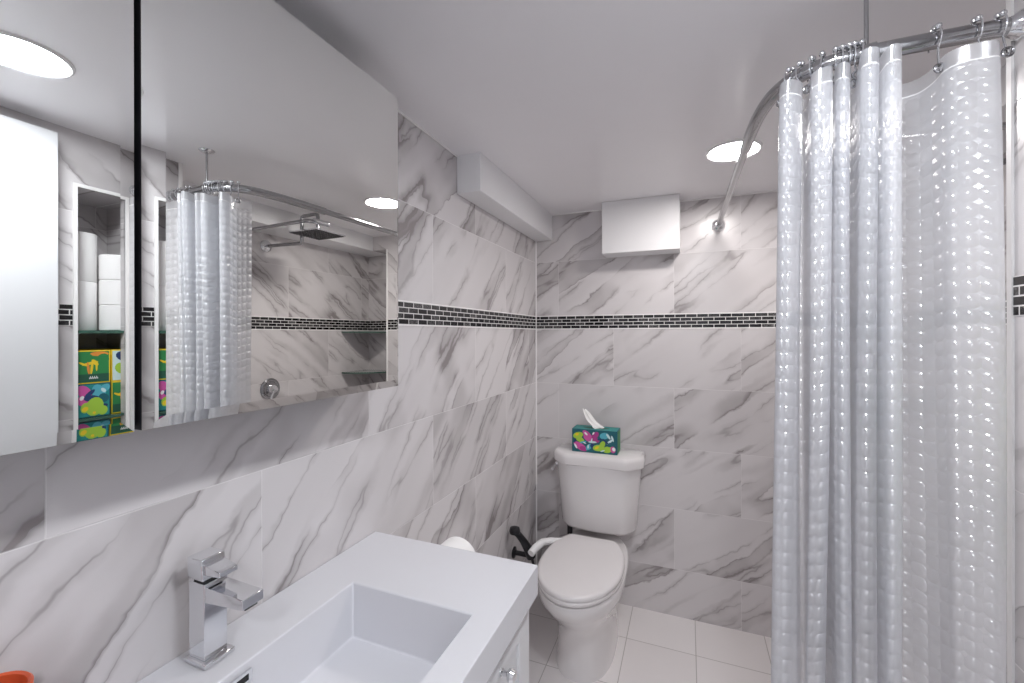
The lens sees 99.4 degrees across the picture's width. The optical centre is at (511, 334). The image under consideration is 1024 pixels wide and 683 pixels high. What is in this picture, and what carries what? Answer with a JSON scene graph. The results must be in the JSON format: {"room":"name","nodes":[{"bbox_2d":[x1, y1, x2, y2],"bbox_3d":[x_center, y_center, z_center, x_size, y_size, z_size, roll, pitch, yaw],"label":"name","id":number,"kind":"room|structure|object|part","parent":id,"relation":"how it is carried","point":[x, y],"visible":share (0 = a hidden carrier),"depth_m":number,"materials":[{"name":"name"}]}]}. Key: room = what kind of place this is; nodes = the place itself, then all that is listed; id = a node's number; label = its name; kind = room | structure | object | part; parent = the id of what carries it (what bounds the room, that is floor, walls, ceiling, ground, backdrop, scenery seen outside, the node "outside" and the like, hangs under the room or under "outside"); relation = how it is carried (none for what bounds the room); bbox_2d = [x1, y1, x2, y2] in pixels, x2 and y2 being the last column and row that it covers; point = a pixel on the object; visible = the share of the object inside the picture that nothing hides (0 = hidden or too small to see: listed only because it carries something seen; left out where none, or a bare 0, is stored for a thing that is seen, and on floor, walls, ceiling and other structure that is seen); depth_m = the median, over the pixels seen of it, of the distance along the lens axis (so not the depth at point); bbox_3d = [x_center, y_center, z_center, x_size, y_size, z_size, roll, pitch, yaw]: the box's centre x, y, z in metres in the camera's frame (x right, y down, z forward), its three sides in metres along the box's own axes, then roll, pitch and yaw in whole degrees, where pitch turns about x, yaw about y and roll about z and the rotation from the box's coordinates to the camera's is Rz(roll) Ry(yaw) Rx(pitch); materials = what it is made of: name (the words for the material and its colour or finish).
{"room":"bathroom","nodes":[
{"label":"bathroom","id":0,"kind":"room"},
{"bbox_2d":[0,113,535,682],"bbox_3d":[-0.560,0.386,0.944,0.120,2.130,4.030,0,0,22],"label":"wall","id":1,"kind":"structure","parent":0,"point":[98,536],"depth_m":0.98,"materials":[{"name":"stone"}]},
{"bbox_2d":[0,0,397,455],"bbox_3d":[-0.496,-0.229,0.744,0.148,0.714,0.778,0,0,22],"label":"upper cabinet","id":2,"kind":"object","parent":1,"relation":"attached to","point":[199,198],"visible":1,"depth_m":0.62,"materials":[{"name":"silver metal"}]},
{"bbox_3d":[-0.549,-0.229,0.469,0.021,0.714,0.228,0,0,22],"label":"mirror door","id":3,"kind":"part","parent":2,"relation":"part of","materials":[{"name":"silver metal"}]},
{"bbox_3d":[-0.397,-0.229,0.832,0.021,0.714,0.542,0,0,23],"label":"mirror door","id":4,"kind":"part","parent":2,"relation":"part of","materials":[{"name":"silver metal"}]},
{"bbox_2d":[398,301,535,328],"bbox_3d":[-0.541,-0.065,0.830,0.002,0.070,3.633,0,0,22],"label":"mosaic band","id":5,"kind":"object","parent":1,"relation":"attached to","point":[409,313],"visible":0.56,"depth_m":1.65,"materials":[{"name":"black tile"}]},
{"bbox_2d":[457,152,551,241],"bbox_3d":[0.010,-0.608,2.065,0.100,0.145,0.928,0,0,22],"label":"bulkhead","id":6,"kind":"object","parent":1,"relation":"attached to","point":[480,181],"visible":1,"depth_m":1.82,"materials":[{"name":"white paint"}]},
{"bbox_2d":[509,526,535,563],"bbox_3d":[0.125,1.101,2.268,0.123,0.351,0.472,0,0,31],"label":"sprayer","id":7,"kind":"object","parent":1,"relation":"attached to","point":[514,530],"visible":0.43,"depth_m":2.12,"materials":[{"name":"black plastic"}]},
{"bbox_3d":[0.058,1.024,2.125,0.130,0.170,0.048,0,0,-29],"label":"handle","id":8,"kind":"part","parent":7,"relation":"part of","materials":[{"name":"black plastic"}]},
{"bbox_2d":[398,300,1006,329],"bbox_3d":[0.307,-0.067,0.582,1.760,0.078,3.810,0,0,22],"label":"trim","id":9,"kind":"structure","parent":1,"relation":"attached to","point":[398,300],"depth_m":2.12,"materials":[{"name":"white"}]},
{"bbox_2d":[398,110,777,215],"bbox_3d":[0.180,-0.677,0.538,1.560,0.006,3.633,0,0,22],"label":"trim","id":10,"kind":"structure","parent":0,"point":[399,111],"depth_m":2.06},
{"bbox_2d":[274,0,1005,214],"bbox_3d":[0.309,-0.731,0.592,2.000,0.100,4.030,0,0,22],"label":"ceiling","id":11,"kind":"structure","parent":0,"point":[583,105],"depth_m":1.12,"materials":[{"name":"paint"}]},
{"bbox_2d":[705,139,762,161],"bbox_3d":[0.820,-0.678,1.609,0.190,0.007,0.190,0,0,22],"label":"recessed light","id":12,"kind":"object","parent":11,"relation":"in","point":[727,151],"visible":0.75,"depth_m":1.60,"materials":[{"name":"white plastic"}]},
{"bbox_2d":[709,142,758,159],"bbox_3d":[0.820,-0.679,1.609,0.165,0.004,0.165,0,0,22],"label":"diffuser","id":13,"kind":"object","parent":12,"relation":"attached to","point":[726,150],"depth_m":1.61,"materials":[{"name":"white plastic"}]},
{"bbox_2d":[529,590,770,682],"bbox_3d":[0.313,1.500,0.592,2.000,0.100,4.030,0,0,22],"label":"floor","id":14,"kind":"structure","parent":0,"point":[652,646],"depth_m":1.98,"materials":[{"name":"tile"}]},
{"bbox_2d":[487,611,528,682],"bbox_3d":[-0.330,1.038,0.685,0.496,0.826,0.928,0,0,22],"label":"vanity cabinet","id":15,"kind":"object","parent":14,"relation":"on","point":[513,667],"visible":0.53,"depth_m":0.96,"materials":[{"name":"paint"}]},
{"bbox_2d":[137,532,537,682],"bbox_3d":[-0.338,0.616,0.688,0.480,0.129,0.952,0,0,22],"label":"countertop","id":16,"kind":"structure","parent":15,"relation":"on","point":[387,608],"depth_m":0.90,"materials":[{"name":"stone"}]},
{"bbox_2d":[0,671,33,682],"bbox_3d":[-0.606,0.483,0.495,0.082,0.138,0.082,0,0,22],"label":"cup","id":17,"kind":"object","parent":16,"relation":"on","point":[11,676],"visible":1,"depth_m":0.53,"materials":[{"name":"orange plastic"}]},
{"bbox_2d":[185,547,262,670],"bbox_3d":[-0.481,0.465,0.730,0.133,0.175,0.051,0,0,22],"label":"faucet","id":18,"kind":"object","parent":16,"relation":"on","point":[211,592],"visible":1,"depth_m":0.73,"materials":[{"name":"silver metal"}]},
{"bbox_3d":[-0.524,0.394,0.746,0.041,0.035,0.040,0,0,22],"label":"handle","id":19,"kind":"part","parent":18,"relation":"part of","materials":[{"name":"silver metal"}]},
{"bbox_3d":[-0.517,0.548,0.744,0.054,0.009,0.051,0,0,22],"label":"plate","id":20,"kind":"part","parent":18,"relation":"part of","materials":[{"name":"silver metal"}]},
{"bbox_3d":[-0.493,0.394,0.733,0.042,0.018,0.034,0,0,22],"label":"lever","id":21,"kind":"part","parent":18,"relation":"part of","materials":[{"name":"silver metal"}]},
{"bbox_3d":[-0.465,0.434,0.723,0.098,0.027,0.037,0,0,22],"label":"spout","id":22,"kind":"part","parent":18,"relation":"part of","materials":[{"name":"silver metal"}]},
{"bbox_3d":[-0.008,0.675,0.861,0.032,0.027,0.027,0,0,22],"label":"knob","id":23,"kind":"part","parent":15,"relation":"part of","materials":[{"name":"silver metal"}]},
{"bbox_3d":[-0.177,0.661,1.218,0.048,0.048,0.175,0,0,22],"label":"holder","id":24,"kind":"object","parent":15,"relation":"attached to","visible":0},
{"bbox_2d":[441,537,474,551],"bbox_3d":[-0.175,0.653,1.223,0.122,0.122,0.105,0,0,22],"label":"toilet roll","id":25,"kind":"object","parent":24,"relation":"on","point":[455,542],"visible":0.08,"depth_m":1.24,"materials":[{"name":"paper"}]},
{"bbox_2d":[528,443,645,682],"bbox_3d":[0.332,1.029,2.014,0.496,0.841,0.759,0,0,22],"label":"toilet","id":26,"kind":"object","parent":14,"relation":"on","point":[582,574],"visible":0.99,"depth_m":1.97,"materials":[{"name":"ceramic"}]},
{"bbox_3d":[0.163,1.014,2.094,0.209,0.054,0.056,0,0,-33],"label":"arm","id":27,"kind":"part","parent":26,"relation":"part of","materials":[{"name":"white plastic"}]},
{"bbox_3d":[0.294,1.034,1.886,0.364,0.019,0.494,0,0,22],"label":"seat","id":28,"kind":"part","parent":26,"relation":"part of","materials":[{"name":"plastic"}]},
{"bbox_3d":[0.302,1.012,1.906,0.362,0.022,0.531,0,0,22],"label":"seat lid","id":29,"kind":"part","parent":26,"relation":"part of","materials":[{"name":"plastic"}]},
{"bbox_3d":[0.335,1.247,1.986,0.370,0.405,0.708,0,0,22],"label":"bowl","id":30,"kind":"part","parent":26,"relation":"part of","materials":[{"name":"ceramic"}]},
{"bbox_2d":[572,409,619,454],"bbox_3d":[0.440,0.499,2.268,0.232,0.218,0.106,0,0,22],"label":"tissue box","id":31,"kind":"object","parent":26,"relation":"on","point":[596,438],"visible":1,"depth_m":2.23,"materials":[{"name":"multicoloured cardboard"}]},
{"bbox_2d":[573,425,619,454],"bbox_3d":[0.441,0.547,2.265,0.228,0.114,0.102,0,0,22],"label":"print","id":32,"kind":"object","parent":31,"relation":"attached to","point":[599,439],"depth_m":2.22,"materials":[{"name":"multicoloured cardboard"}]},
{"bbox_3d":[0.448,0.832,2.258,0.434,0.346,0.202,0,0,22],"label":"tank","id":33,"kind":"part","parent":26,"relation":"part of","materials":[{"name":"ceramic"}]},
{"bbox_3d":[0.447,0.638,2.257,0.464,0.059,0.220,0,0,22],"label":"tank lid","id":34,"kind":"part","parent":26,"relation":"part of","materials":[{"name":"ceramic"}]},
{"bbox_2d":[537,192,777,637],"bbox_3d":[0.918,0.383,2.360,1.560,2.130,0.297,0,0,22],"label":"wall","id":35,"kind":"structure","parent":0,"point":[699,404],"depth_m":2.22,"materials":[{"name":"stone"}]},
{"bbox_2d":[535,242,536,564],"bbox_3d":[0.141,0.457,2.510,0.006,1.985,0.006,0,0,22],"label":"trim","id":36,"kind":"structure","parent":35,"relation":"attached to","point":[535,242],"depth_m":2.51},
{"bbox_2d":[602,194,679,257],"bbox_3d":[0.662,-0.548,2.232,0.376,0.267,0.131,0,0,22],"label":"wall cabinet","id":37,"kind":"object","parent":35,"relation":"attached to","point":[647,225],"visible":1,"depth_m":2.17,"materials":[{"name":"white paint"}]},
{"bbox_2d":[537,312,775,328],"bbox_3d":[0.806,-0.068,2.244,1.440,0.070,0.002,0,0,22],"label":"mosaic band","id":38,"kind":"object","parent":35,"relation":"attached to","point":[717,320],"visible":0.64,"depth_m":2.25,"materials":[{"name":"black tile"}]},
{"bbox_2d":[1001,64,1005,153],"bbox_3d":[1.463,-0.632,1.363,0.200,0.100,1.495,0,0,22],"label":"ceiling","id":39,"kind":"structure","parent":0,"point":[1003,69],"depth_m":1.11,"materials":[{"name":"white paint"}]},
{"bbox_2d":[1003,152,1006,682],"bbox_3d":[1.635,0.382,1.359,0.120,2.130,1.615,0,0,22],"label":"wall","id":40,"kind":"structure","parent":0,"point":[1004,154],"depth_m":1.39,"materials":[{"name":"stone"}]},
{"bbox_2d":[1002,122,1005,164],"bbox_3d":[1.229,-0.558,1.197,0.510,0.198,0.510,0,0,22],"label":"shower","id":41,"kind":"object","parent":40,"relation":"attached to","point":[1003,123],"visible":0.02,"depth_m":1.00,"materials":[{"name":"silver metal"}]},
{"bbox_2d":[1014,0,1023,682],"bbox_3d":[0.711,0.384,-0.387,0.525,2.130,2.315,0,0,22],"label":"wall","id":42,"kind":"structure","parent":0,"point":[1018,4],"depth_m":0.77,"materials":[{"name":"stone"}]},
{"bbox_2d":[712,0,1023,231],"bbox_3d":[0.803,-0.594,1.465,0.344,0.174,1.440,0,0,7],"label":"curtain rod","id":43,"kind":"object","parent":42,"relation":"attached to","point":[993,29],"visible":0.88,"depth_m":0.83,"materials":[{"name":"metal"}]},
{"bbox_2d":[776,66,795,107],"bbox_3d":[0.585,-0.521,0.913,0.066,0.091,0.019,0,0,-11],"label":"curtain hook","id":44,"kind":"object","parent":43,"relation":"hanging from","point":[788,69],"visible":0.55,"depth_m":0.91,"materials":[{"name":"silver metal"}]},
{"bbox_2d":[795,60,808,81],"bbox_3d":[0.592,-0.521,0.892,0.070,0.091,0.019,0,0,-24],"label":"curtain hook","id":45,"kind":"object","parent":43,"relation":"hanging from","point":[799,63],"visible":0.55,"depth_m":0.89,"materials":[{"name":"silver metal"}]},
{"bbox_2d":[803,55,816,93],"bbox_3d":[0.604,-0.522,0.879,0.020,0.089,0.066,0,0,45],"label":"curtain hook","id":46,"kind":"object","parent":43,"relation":"hanging from","point":[811,58],"visible":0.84,"depth_m":0.87,"materials":[{"name":"silver metal"}]},
{"bbox_2d":[818,50,826,67],"bbox_3d":[0.616,-0.522,0.866,0.020,0.089,0.066,0,0,38],"label":"curtain hook","id":47,"kind":"object","parent":43,"relation":"hanging from","point":[822,53],"visible":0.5,"depth_m":0.86,"materials":[{"name":"silver metal"}]},
{"bbox_2d":[832,46,838,84],"bbox_3d":[0.631,-0.521,0.850,0.020,0.091,0.070,0,0,31],"label":"curtain hook","id":48,"kind":"object","parent":43,"relation":"hanging from","point":[835,49],"visible":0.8,"depth_m":0.84,"materials":[{"name":"silver metal"}]},
{"bbox_2d":[839,43,845,61],"bbox_3d":[0.643,-0.521,0.841,0.019,0.091,0.070,0,0,37],"label":"curtain hook","id":49,"kind":"object","parent":43,"relation":"hanging from","point":[842,47],"visible":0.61,"depth_m":0.84,"materials":[{"name":"silver metal"}]},
{"bbox_2d":[845,41,855,88],"bbox_3d":[0.654,-0.515,0.839,0.019,0.103,0.062,0,0,35],"label":"curtain hook","id":50,"kind":"object","parent":43,"relation":"hanging from","point":[849,44],"visible":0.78,"depth_m":0.83,"materials":[{"name":"silver metal"}]},
{"bbox_2d":[851,40,857,79],"bbox_3d":[0.659,-0.521,0.833,0.019,0.091,0.070,0,0,32],"label":"curtain hook","id":51,"kind":"object","parent":43,"relation":"hanging from","point":[855,42],"visible":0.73,"depth_m":0.82,"materials":[{"name":"silver metal"}]},
{"bbox_2d":[856,38,865,66],"bbox_3d":[0.665,-0.521,0.829,0.019,0.091,0.070,0,0,22],"label":"curtain hook","id":52,"kind":"object","parent":43,"relation":"hanging from","point":[861,41],"visible":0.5,"depth_m":0.82,"materials":[{"name":"silver metal"}]},
{"bbox_3d":[0.681,-0.600,0.834,0.027,0.160,0.036,0,0,22],"label":"ceiling post","id":53,"kind":"part","parent":43,"relation":"part of","materials":[{"name":"metal"}]},
{"bbox_2d":[927,22,942,72],"bbox_3d":[0.775,-0.518,0.796,0.019,0.097,0.049,0,0,22],"label":"curtain hook","id":54,"kind":"object","parent":43,"relation":"hanging from","point":[938,25],"visible":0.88,"depth_m":0.78,"materials":[{"name":"silver metal"}]},
{"bbox_2d":[771,39,1006,682],"bbox_3d":[0.689,0.450,0.816,0.328,1.898,0.181,0,0,43],"label":"shower curtain","id":55,"kind":"object","parent":54,"relation":"hanging from","point":[889,547],"visible":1,"depth_m":0.79,"materials":[{"name":"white plastic"}]},
{"bbox_2d":[965,14,983,44],"bbox_3d":[0.825,-0.523,0.770,0.019,0.087,0.063,0,0,22],"label":"curtain hook","id":56,"kind":"object","parent":43,"relation":"hanging from","point":[979,17],"visible":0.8,"depth_m":0.76,"materials":[{"name":"silver metal"}]},
{"bbox_2d":[992,9,1015,57],"bbox_3d":[0.856,-0.520,0.761,0.019,0.093,0.057,0,0,22],"label":"curtain hook","id":57,"kind":"object","parent":43,"relation":"hanging from","point":[1004,53],"visible":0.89,"depth_m":0.75,"materials":[{"name":"silver metal"}]},
{"bbox_2d":[1006,0,1014,682],"bbox_3d":[0.902,0.384,0.781,0.012,2.130,0.013,0,0,22],"label":"trim","id":58,"kind":"structure","parent":42,"relation":"attached to","point":[1009,3],"depth_m":0.78,"materials":[{"name":"white"}]},
{"bbox_2d":[1013,275,1023,315],"bbox_3d":[0.467,-0.067,-0.288,0.002,0.070,2.315,0,0,22],"label":"mosaic band","id":59,"kind":"object","parent":42,"relation":"attached to","point":[1018,281],"visible":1,"depth_m":0.76,"materials":[{"name":"black tile"}]}
]}

